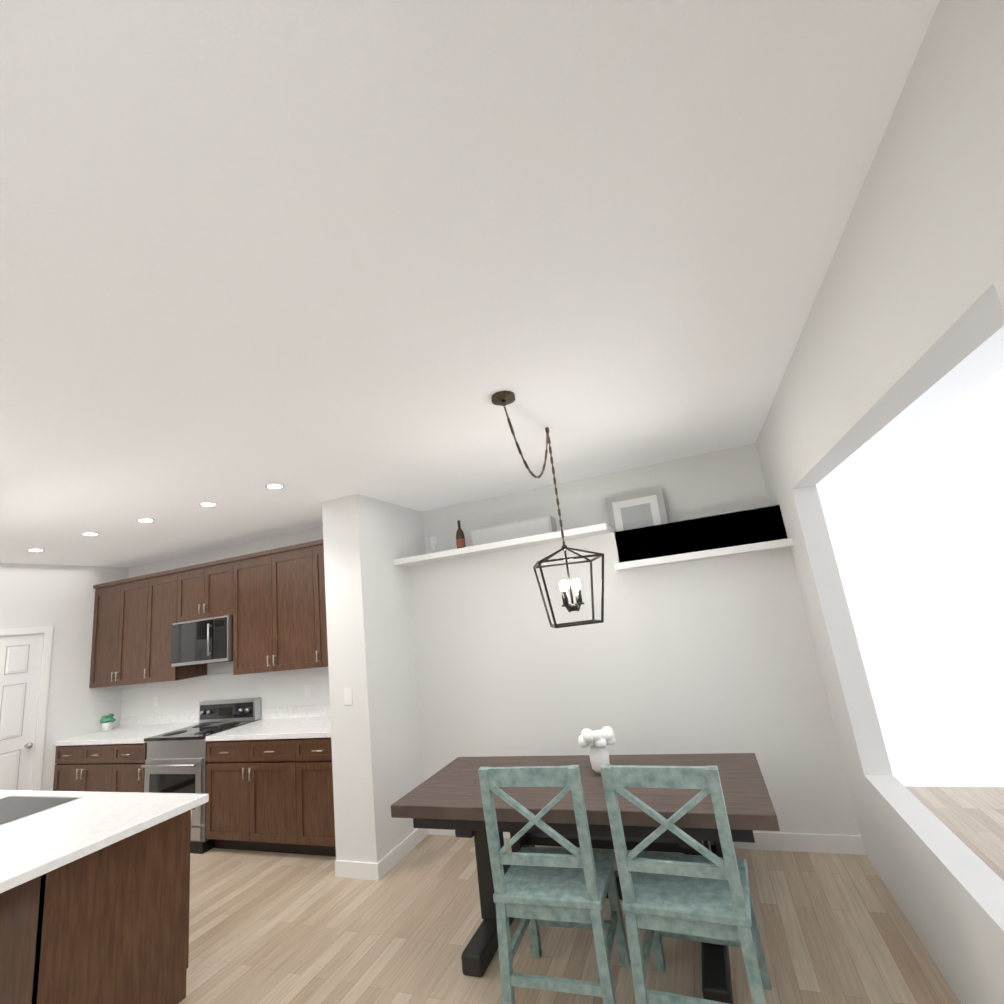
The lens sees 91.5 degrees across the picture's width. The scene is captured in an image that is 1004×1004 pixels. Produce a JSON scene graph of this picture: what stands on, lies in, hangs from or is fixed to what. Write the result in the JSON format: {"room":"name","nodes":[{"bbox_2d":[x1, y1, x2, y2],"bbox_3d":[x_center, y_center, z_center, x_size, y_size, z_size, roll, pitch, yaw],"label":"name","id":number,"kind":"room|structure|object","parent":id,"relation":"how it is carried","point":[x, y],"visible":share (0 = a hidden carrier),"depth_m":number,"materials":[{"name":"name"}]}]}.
{"room":"kitchen and dining room","nodes":[
{"label":"kitchen and dining room","id":0,"kind":"room"},
{"bbox_2d":[0,563,49,628],"bbox_3d":[-5.309,1.034,4.992,0.770,0.710,0.700,-11,-13,20],"label":"wall","id":1,"kind":"structure","parent":0,"point":[23,594],"depth_m":5.00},
{"bbox_2d":[0,626,52,790],"bbox_3d":[-4.775,2.258,4.568,0.118,2.090,0.824,-11,-13,20],"label":"pantry door","id":2,"kind":"structure","parent":1,"relation":"attached to","point":[22,656],"depth_m":4.84,"materials":[{"name":"white wood"}]},
{"bbox_2d":[31,565,128,790],"bbox_3d":[-4.916,2.137,5.463,0.770,2.740,0.800,-11,-13,20],"label":"wall","id":3,"kind":"structure","parent":0,"point":[77,706],"depth_m":5.31,"materials":[{"name":"white paint"}]},
{"bbox_2d":[128,526,322,719],"bbox_3d":[-3.125,1.884,5.302,4.540,2.740,0.130,-11,-13,20],"label":"wall","id":4,"kind":"structure","parent":0,"point":[285,540],"depth_m":5.36,"materials":[{"name":"white paint"}]},
{"bbox_2d":[89,579,140,687],"bbox_3d":[-4.101,1.462,5.495,0.958,1.092,0.351,-11,-13,20],"label":"upper cabinet","id":5,"kind":"object","parent":4,"relation":"attached to","point":[116,636],"depth_m":5.37,"materials":[{"name":"brown wood"}]},
{"bbox_2d":[137,571,206,686],"bbox_3d":[-3.529,1.347,5.288,0.508,1.092,0.351,-11,-13,20],"label":"upper cabinet","id":6,"kind":"object","parent":4,"relation":"attached to","point":[158,592],"depth_m":5.14,"materials":[{"name":"brown wood"}]},
{"bbox_2d":[177,559,232,622],"bbox_3d":[-2.964,0.950,5.133,0.788,0.522,0.351,-11,-13,20],"label":"upper cabinet","id":7,"kind":"object","parent":4,"relation":"attached to","point":[205,592],"depth_m":4.97,"materials":[{"name":"brown wood"}]},
{"bbox_2d":[171,615,232,666],"bbox_3d":[-2.925,1.409,4.983,0.770,0.433,0.450,-11,-13,20],"label":"microwave","id":8,"kind":"object","parent":7,"relation":"attached to","point":[203,641],"visible":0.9,"depth_m":4.79,"materials":[{"name":"silver metal"}]},
{"bbox_2d":[121,703,329,726],"bbox_3d":[-2.691,2.176,4.995,3.632,0.100,0.015,-11,-13,20],"label":"backsplash","id":9,"kind":"structure","parent":4,"relation":"attached to","point":[314,708],"depth_m":4.90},
{"bbox_2d":[229,547,308,678],"bbox_3d":[-2.080,1.055,4.764,1.052,1.092,0.351,-11,-13,20],"label":"upper cabinet","id":10,"kind":"object","parent":4,"relation":"attached to","point":[271,632],"depth_m":4.63,"materials":[{"name":"brown wood"}]},
{"bbox_2d":[305,543,327,670],"bbox_3d":[-1.444,0.926,4.534,0.554,1.092,0.351,-11,-13,20],"label":"upper cabinet","id":11,"kind":"object","parent":4,"relation":"attached to","point":[315,597],"depth_m":4.45,"materials":[{"name":"brown wood"}]},
{"bbox_2d":[322,494,425,862],"bbox_3d":[-0.960,1.389,4.251,0.350,2.740,1.180,-11,-13,20],"label":"column","id":12,"kind":"structure","parent":0,"point":[377,766],"depth_m":3.82,"materials":[{"name":"white paint"}]},
{"bbox_2d":[344,688,351,704],"bbox_3d":[-1.156,1.459,3.669,0.070,0.120,0.006,-11,-13,20],"label":"light switch","id":13,"kind":"object","parent":12,"relation":"attached to","point":[347,696],"visible":1,"depth_m":3.65,"materials":[{"name":"white plastic"}]},
{"bbox_2d":[0,0,1003,566],"bbox_3d":[-3.966,-0.237,2.336,12.700,0.300,8.600,-11,-13,20],"label":"ceiling","id":14,"kind":"structure","parent":0,"point":[310,254],"depth_m":1.40,"materials":[{"name":"white paint"}]},
{"bbox_2d":[27,548,44,550],"bbox_3d":[-4.299,0.443,4.508,0.122,0.008,0.122,-9,-13,11],"label":"recessed light","id":15,"kind":"object","parent":14,"relation":"in","point":[34,549],"depth_m":4.49,"materials":[{"name":"white"}]},
{"bbox_2d":[81,532,99,535],"bbox_3d":[-3.513,0.273,4.171,0.122,0.008,0.122,-9,-13,11],"label":"recessed light","id":16,"kind":"object","parent":14,"relation":"in","point":[84,533],"depth_m":4.15,"materials":[{"name":"white"}]},
{"bbox_2d":[136,518,154,521],"bbox_3d":[-2.881,0.148,3.953,0.122,0.008,0.122,-9,-13,11],"label":"recessed light","id":17,"kind":"object","parent":14,"relation":"in","point":[140,519],"depth_m":3.94,"materials":[{"name":"white"}]},
{"bbox_2d":[199,502,217,505],"bbox_3d":[-2.235,0.017,3.719,0.122,0.008,0.122,-9,-13,11],"label":"recessed light","id":18,"kind":"object","parent":14,"relation":"in","point":[202,503],"depth_m":3.70,"materials":[{"name":"white"}]},
{"bbox_2d":[265,483,283,488],"bbox_3d":[-1.614,-0.112,3.473,0.122,0.008,0.122,-9,-13,11],"label":"recessed light","id":19,"kind":"object","parent":14,"relation":"in","point":[274,485],"depth_m":3.46,"materials":[{"name":"white"}]},
{"bbox_2d":[491,391,603,627],"bbox_3d":[0.269,0.085,2.673,0.471,1.176,0.886,-11,-13,20],"label":"pendant lantern","id":20,"kind":"object","parent":14,"relation":"hanging from","point":[502,398],"visible":1,"depth_m":2.73,"materials":[{"name":"brown metal"}]},
{"bbox_2d":[178,786,1003,1003],"bbox_3d":[-3.623,2.590,1.711,12.700,0.050,8.600,-11,-13,20],"label":"floor","id":21,"kind":"structure","parent":0,"point":[288,928],"depth_m":2.62,"materials":[{"name":"brown wood"}]},
{"bbox_2d":[53,743,108,791],"bbox_3d":[-3.974,2.891,5.051,0.958,0.880,0.620,-11,-13,20],"label":"base cabinet","id":22,"kind":"object","parent":21,"relation":"on","point":[80,766],"depth_m":4.84,"materials":[{"name":"brown wood"}]},
{"bbox_2d":[57,723,198,742],"bbox_3d":[-3.848,2.408,5.080,1.352,0.040,0.630,-11,-13,20],"label":"countertop","id":23,"kind":"structure","parent":22,"relation":"on","point":[117,734],"depth_m":4.99,"materials":[{"name":"white stone"}]},
{"bbox_2d":[100,714,115,730],"bbox_3d":[-4.320,2.416,5.353,0.153,0.167,0.133,-11,-13,20],"label":"potted plant","id":24,"kind":"object","parent":23,"relation":"on","point":[107,721],"visible":1,"depth_m":5.33,"materials":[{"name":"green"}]},
{"bbox_2d":[0,806,197,1003],"bbox_3d":[-2.868,2.232,2.678,2.442,0.880,0.694,-11,-13,20],"label":"kitchen island","id":25,"kind":"object","parent":21,"relation":"on","point":[94,896],"depth_m":2.21,"materials":[{"name":"brown wood"}]},
{"bbox_2d":[0,790,208,893],"bbox_3d":[-2.969,1.745,2.568,2.590,0.041,1.080,-11,-13,20],"label":"island countertop","id":26,"kind":"structure","parent":25,"relation":"on","point":[41,832],"depth_m":2.41,"materials":[{"name":"white stone"}]},
{"bbox_2d":[105,741,146,792],"bbox_3d":[-3.402,2.776,4.844,0.508,0.880,0.620,-11,-13,20],"label":"base cabinet","id":27,"kind":"object","parent":21,"relation":"on","point":[124,772],"depth_m":4.62,"materials":[{"name":"brown wood"}]},
{"bbox_2d":[141,697,260,853],"bbox_3d":[-2.835,2.527,4.612,0.768,1.130,0.682,-11,-13,20],"label":"range","id":28,"kind":"object","parent":21,"relation":"on","point":[175,761],"visible":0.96,"depth_m":4.42,"materials":[{"name":"silver metal"}]},
{"bbox_2d":[205,739,288,852],"bbox_3d":[-1.953,2.484,4.320,1.052,0.880,0.620,-11,-13,20],"label":"base cabinet","id":29,"kind":"object","parent":21,"relation":"on","point":[269,781],"depth_m":4.07,"materials":[{"name":"brown wood"}]},
{"bbox_2d":[206,715,330,738],"bbox_3d":[-1.806,1.996,4.340,1.492,0.040,0.630,-11,-13,20],"label":"countertop","id":30,"kind":"structure","parent":29,"relation":"on","point":[308,724],"depth_m":4.26,"materials":[{"name":"white stone"}]},
{"bbox_2d":[285,735,335,856],"bbox_3d":[-1.317,2.356,4.090,0.554,0.880,0.620,-11,-13,20],"label":"base cabinet","id":31,"kind":"object","parent":21,"relation":"on","point":[309,757],"depth_m":3.85,"materials":[{"name":"brown wood"}]},
{"bbox_2d":[335,860,374,879],"bbox_3d":[-1.031,2.576,3.422,0.330,0.100,0.015,-11,-13,20],"label":"baseboard","id":32,"kind":"structure","parent":21,"relation":"on","point":[345,869],"depth_m":3.41,"materials":[{"name":"white wood"}]},
{"bbox_2d":[375,559,414,880],"bbox_3d":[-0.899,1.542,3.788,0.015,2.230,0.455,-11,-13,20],"label":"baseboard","id":33,"kind":"structure","parent":21,"relation":"on","point":[403,848],"depth_m":3.54,"materials":[{"name":"white wood"}]},
{"bbox_2d":[478,765,629,1003],"bbox_3d":[0.245,1.703,2.276,0.496,1.003,0.504,-11,-13,20],"label":"dining chair","id":34,"kind":"object","parent":21,"relation":"on","point":[570,885],"visible":1,"depth_m":2.13,"materials":[{"name":"teal wood"}]},
{"bbox_2d":[391,753,779,1003],"bbox_3d":[0.448,1.861,2.554,1.830,0.765,0.800,-11,-13,20],"label":"dining table","id":35,"kind":"object","parent":21,"relation":"on","point":[448,797],"visible":0.5,"depth_m":2.40,"materials":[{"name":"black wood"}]},
{"bbox_2d":[578,726,615,773],"bbox_3d":[0.537,1.377,2.721,0.209,0.225,0.194,-11,-13,20],"label":"centerpiece","id":36,"kind":"object","parent":35,"relation":"on","point":[602,738],"visible":1,"depth_m":2.68,"materials":[{"name":"white"}]},
{"bbox_2d":[510,832,722,856],"bbox_3d":[0.724,2.127,3.183,1.640,0.455,0.360,-11,-13,20],"label":"bench","id":37,"kind":"object","parent":21,"relation":"on","point":[598,842],"visible":0.1,"depth_m":3.17,"materials":[{"name":"black wood"}]},
{"bbox_2d":[600,764,771,1003],"bbox_3d":[0.781,1.595,2.082,0.503,1.003,0.512,-11,-13,20],"label":"dining chair","id":38,"kind":"object","parent":21,"relation":"on","point":[706,897],"visible":1,"depth_m":1.95,"materials":[{"name":"teal wood"}]},
{"bbox_2d":[422,443,770,553],"bbox_3d":[0.794,1.155,4.156,3.040,2.740,0.150,-11,-13,20],"label":"wall","id":39,"kind":"structure","parent":0,"point":[726,481],"depth_m":4.19,"materials":[{"name":"white paint"}]},
{"bbox_2d":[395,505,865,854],"bbox_3d":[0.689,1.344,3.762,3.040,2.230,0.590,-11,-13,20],"label":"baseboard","id":40,"kind":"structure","parent":39,"relation":"attached to","point":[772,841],"depth_m":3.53,"materials":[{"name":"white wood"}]},
{"bbox_2d":[428,536,437,552],"bbox_3d":[-0.631,0.418,4.517,0.090,0.200,0.090,-11,-13,20],"label":"vase","id":41,"kind":"object","parent":40,"relation":"on","point":[433,544],"visible":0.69,"depth_m":4.52,"materials":[{"name":"white"}]},
{"bbox_2d":[456,520,465,548],"bbox_3d":[-0.378,0.317,4.434,0.081,0.300,0.081,-11,-13,20],"label":"bottle","id":42,"kind":"object","parent":40,"relation":"on","point":[460,539],"visible":0.71,"depth_m":4.40,"materials":[{"name":"brown glass"}]},
{"bbox_2d":[470,515,556,545],"bbox_3d":[0.097,0.279,4.244,0.740,0.180,0.175,-11,-13,20],"label":"box","id":43,"kind":"object","parent":40,"relation":"on","point":[518,529],"visible":0.65,"depth_m":4.16,"materials":[{"name":"grey"}]},
{"bbox_2d":[606,488,667,531],"bbox_3d":[1.113,0.203,3.982,0.460,0.577,0.100,-11,-13,20],"label":"framed picture","id":44,"kind":"object","parent":40,"relation":"on","point":[636,510],"visible":0.62,"depth_m":4.01,"materials":[{"name":"grey"}]},
{"bbox_2d":[407,505,860,834],"bbox_3d":[0.736,1.387,3.867,3.040,2.180,0.350,-11,-13,20],"label":"wall","id":45,"kind":"structure","parent":0,"point":[714,655],"depth_m":3.62,"materials":[{"name":"white paint"}]},
{"bbox_2d":[756,0,1003,900],"bbox_3d":[1.537,0.546,1.809,0.130,2.740,4.110,-11,-13,20],"label":"wall","id":46,"kind":"structure","parent":0,"point":[906,311],"depth_m":1.36,"materials":[{"name":"white paint"}]},
{"bbox_2d":[864,775,1003,1003],"bbox_3d":[1.647,1.576,1.539,0.130,0.600,2.200,-11,-13,20],"label":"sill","id":47,"kind":"structure","parent":46,"relation":"attached to","point":[947,885],"depth_m":1.90,"materials":[{"name":"white paint"}]}
]}

